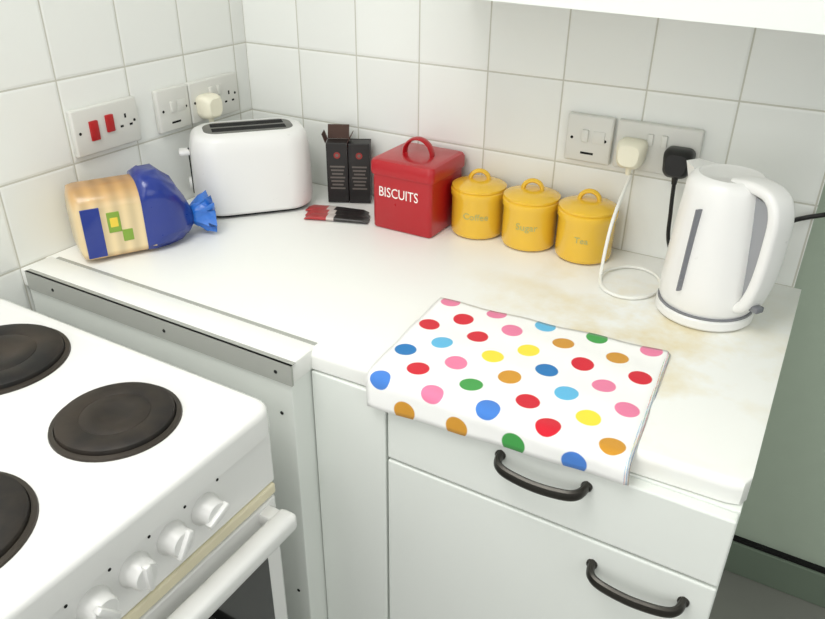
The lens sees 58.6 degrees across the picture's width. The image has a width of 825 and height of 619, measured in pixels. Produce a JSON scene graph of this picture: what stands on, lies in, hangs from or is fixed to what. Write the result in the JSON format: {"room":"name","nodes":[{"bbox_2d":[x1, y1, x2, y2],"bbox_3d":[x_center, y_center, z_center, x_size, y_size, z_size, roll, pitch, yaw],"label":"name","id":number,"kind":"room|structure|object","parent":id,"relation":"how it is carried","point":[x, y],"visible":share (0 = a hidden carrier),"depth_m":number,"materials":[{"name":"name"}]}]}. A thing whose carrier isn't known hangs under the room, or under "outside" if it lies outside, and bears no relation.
{"room":"kitchen","nodes":[
{"label":"kitchen","id":0,"kind":"room"},
{"bbox_2d":[0,0,252,311],"bbox_3d":[-1.232,0.044,0.466,0.120,2.400,3.200,16,32,26],"label":"wall","id":1,"kind":"structure","parent":0,"point":[57,57],"depth_m":1.34,"materials":[{"name":"tile"}]},
{"bbox_2d":[66,96,141,157],"bbox_3d":[-0.576,-0.345,1.384,0.018,0.086,0.148,16,32,26],"label":"switch","id":2,"kind":"object","parent":1,"relation":"attached to","point":[99,127],"visible":1,"depth_m":1.37,"materials":[{"name":"white plastic"}]},
{"bbox_2d":[152,72,238,133],"bbox_3d":[-0.455,-0.443,1.567,0.018,0.086,0.234,16,32,26],"label":"power socket","id":3,"kind":"object","parent":1,"relation":"attached to","point":[175,108],"depth_m":1.54,"materials":[{"name":"white plastic"}]},
{"bbox_2d":[196,92,222,121],"bbox_3d":[-0.407,-0.380,1.644,0.038,0.216,0.145,16,32,26],"label":"plug","id":4,"kind":"object","parent":3,"relation":"in","point":[209,106],"depth_m":1.55,"materials":[{"name":"white plastic"}]},
{"bbox_2d":[242,0,824,287],"bbox_3d":[0.158,-0.519,1.517,1.323,2.400,0.260,16,32,26],"label":"wall","id":5,"kind":"structure","parent":0,"point":[498,84],"depth_m":1.36,"materials":[{"name":"tile"}]},
{"bbox_2d":[564,112,704,178],"bbox_3d":[0.387,-0.292,1.305,0.238,0.086,0.018,16,32,26],"label":"power socket","id":6,"kind":"object","parent":5,"relation":"attached to","point":[589,137],"visible":0.79,"depth_m":1.30,"materials":[{"name":"white plastic"}]},
{"bbox_2d":[616,137,647,174],"bbox_3d":[0.382,-0.267,1.292,0.050,0.063,0.036,16,32,26],"label":"plug","id":7,"kind":"object","parent":6,"relation":"attached to","point":[631,152],"visible":1,"depth_m":1.27,"materials":[{"name":"beige plastic"}]},
{"bbox_2d":[662,146,695,246],"bbox_3d":[0.490,-0.160,1.264,0.159,0.216,0.044,25,37,37],"label":"plug","id":8,"kind":"object","parent":6,"relation":"attached to","point":[675,158],"visible":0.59,"depth_m":1.25,"materials":[{"name":"black plastic"}]},
{"bbox_2d":[488,0,824,34],"bbox_3d":[0.475,-0.720,0.809,1.050,0.759,0.330,16,32,26],"label":"upper cabinet","id":9,"kind":"object","parent":5,"relation":"attached to","point":[805,16],"visible":1,"depth_m":0.86,"materials":[{"name":"wood"}]},
{"bbox_2d":[709,570,824,618],"bbox_3d":[0.239,1.439,0.513,3.320,0.060,3.600,16,32,26],"label":"floor","id":10,"kind":"structure","parent":0,"point":[737,596],"depth_m":1.78,"materials":[{"name":"grey plastic"}]},
{"bbox_2d":[0,299,296,618],"bbox_3d":[-0.566,0.541,1.138,0.653,0.894,0.510,16,32,26],"label":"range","id":11,"kind":"object","parent":10,"relation":"on","point":[134,484],"visible":1,"depth_m":0.92,"materials":[{"name":"white metal"}]},
{"bbox_2d":[30,289,743,618],"bbox_3d":[-0.020,0.360,1.507,1.201,0.866,0.621,16,32,26],"label":"base cabinet","id":12,"kind":"object","parent":10,"relation":"on","point":[398,517],"visible":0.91,"depth_m":1.08,"materials":[{"name":"wood"}]},
{"bbox_2d":[21,183,801,504],"bbox_3d":[-0.016,-0.039,1.297,1.215,0.035,0.646,16,32,26],"label":"countertop","id":13,"kind":"structure","parent":12,"relation":"on","point":[281,296],"depth_m":1.21,"materials":[{"name":"laminate"}]},
{"bbox_2d":[64,164,216,259],"bbox_3d":[-0.503,-0.196,1.377,0.257,0.145,0.114,-16,33,-27],"label":"bag","id":14,"kind":"object","parent":13,"relation":"on","point":[142,208],"visible":1,"depth_m":1.33,"materials":[{"name":"blue"}]},
{"bbox_2d":[178,117,312,216],"bbox_3d":[-0.350,-0.302,1.553,0.266,0.172,0.148,-9,30,-17],"label":"toaster","id":15,"kind":"object","parent":13,"relation":"on","point":[260,165],"visible":0.94,"depth_m":1.49,"materials":[{"name":"white plastic"}]},
{"bbox_2d":[321,124,352,201],"bbox_3d":[-0.159,-0.316,1.593,0.064,0.160,0.046,2,29,2],"label":"box","id":16,"kind":"object","parent":13,"relation":"on","point":[336,149],"visible":0.98,"depth_m":1.58,"materials":[{"name":"black cardboard"}]},
{"bbox_2d":[304,213,369,223],"bbox_3d":[-0.157,-0.190,1.522,0.135,0.008,0.026,5,29,9],"label":"sachet","id":17,"kind":"object","parent":13,"relation":"on","point":[314,216],"visible":1,"depth_m":1.52,"materials":[{"name":"red plastic"}]},
{"bbox_2d":[305,209,369,217],"bbox_3d":[-0.157,-0.200,1.539,0.135,0.010,0.026,6,29,10],"label":"sachet","id":18,"kind":"object","parent":13,"relation":"on","point":[311,210],"visible":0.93,"depth_m":1.54,"materials":[{"name":"red plastic"}]},
{"bbox_2d":[305,205,368,213],"bbox_3d":[-0.160,-0.211,1.560,0.135,0.008,0.026,7,30,12],"label":"sachet","id":19,"kind":"object","parent":18,"relation":"on","point":[312,206],"depth_m":1.56,"materials":[{"name":"brown plastic"}]},
{"bbox_2d":[348,139,371,202],"bbox_3d":[-0.113,-0.299,1.592,0.046,0.133,0.036,2,29,2],"label":"box","id":20,"kind":"object","parent":13,"relation":"on","point":[359,150],"visible":1,"depth_m":1.57,"materials":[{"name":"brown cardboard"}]},
{"bbox_2d":[371,136,464,237],"bbox_3d":[0.011,-0.260,1.477,0.143,0.177,0.143,16,32,26],"label":"tin","id":21,"kind":"object","parent":13,"relation":"on","point":[413,181],"visible":0.98,"depth_m":1.44,"materials":[{"name":"red metal"}]},
{"bbox_2d":[451,168,506,239],"bbox_3d":[0.130,-0.216,1.450,0.110,0.129,0.110,16,32,26],"label":"canister","id":22,"kind":"object","parent":13,"relation":"on","point":[477,205],"visible":0.97,"depth_m":1.42,"materials":[{"name":"yellow ceramic"}]},
{"bbox_2d":[366,297,670,485],"bbox_3d":[0.156,0.101,1.060,0.389,0.060,0.275,16,32,26],"label":"tea towel","id":23,"kind":"object","parent":13,"relation":"on","point":[576,399],"visible":1,"depth_m":1.01,"materials":[{"name":"fabric"}]},
{"bbox_2d":[501,178,560,251],"bbox_3d":[0.225,-0.188,1.402,0.110,0.129,0.110,16,32,26],"label":"canister","id":24,"kind":"object","parent":13,"relation":"on","point":[530,215],"visible":1,"depth_m":1.37,"materials":[{"name":"yellow ceramic"}]},
{"bbox_2d":[554,188,618,264],"bbox_3d":[0.320,-0.161,1.354,0.110,0.129,0.110,16,32,26],"label":"canister","id":25,"kind":"object","parent":13,"relation":"on","point":[584,219],"visible":0.98,"depth_m":1.32,"materials":[{"name":"yellow ceramic"}]},
{"bbox_2d":[598,175,660,299],"bbox_3d":[0.387,-0.122,1.255,0.107,0.159,0.168,16,32,26],"label":"cable","id":26,"kind":"object","parent":13,"relation":"on","point":[601,272],"visible":0.95,"depth_m":1.27,"materials":[{"name":"white plastic"}]},
{"bbox_2d":[655,158,794,331],"bbox_3d":[0.483,-0.100,1.137,0.171,0.234,0.151,15,32,24],"label":"electric kettle","id":27,"kind":"object","parent":13,"relation":"on","point":[732,230],"visible":1,"depth_m":1.09,"materials":[{"name":"white plastic"}]},
{"bbox_2d":[734,183,824,566],"bbox_3d":[1.690,-0.185,0.940,1.997,2.400,0.150,16,32,26],"label":"wall","id":28,"kind":"structure","parent":0,"point":[783,510],"depth_m":1.65,"materials":[{"name":"green paint"}]},
{"bbox_2d":[724,535,824,607],"bbox_3d":[1.637,0.855,1.429,1.997,0.106,0.020,16,32,26],"label":"baseboard","id":29,"kind":"structure","parent":28,"relation":"attached to","point":[802,579],"depth_m":1.79,"materials":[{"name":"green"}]},
{"bbox_2d":[794,212,824,222],"bbox_3d":[0.929,-0.104,1.225,0.753,0.159,0.083,4,29,6],"label":"power cable","id":30,"kind":"object","parent":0,"point":[818,215],"visible":0.29,"depth_m":1.20,"materials":[{"name":"black plastic"}]}
]}

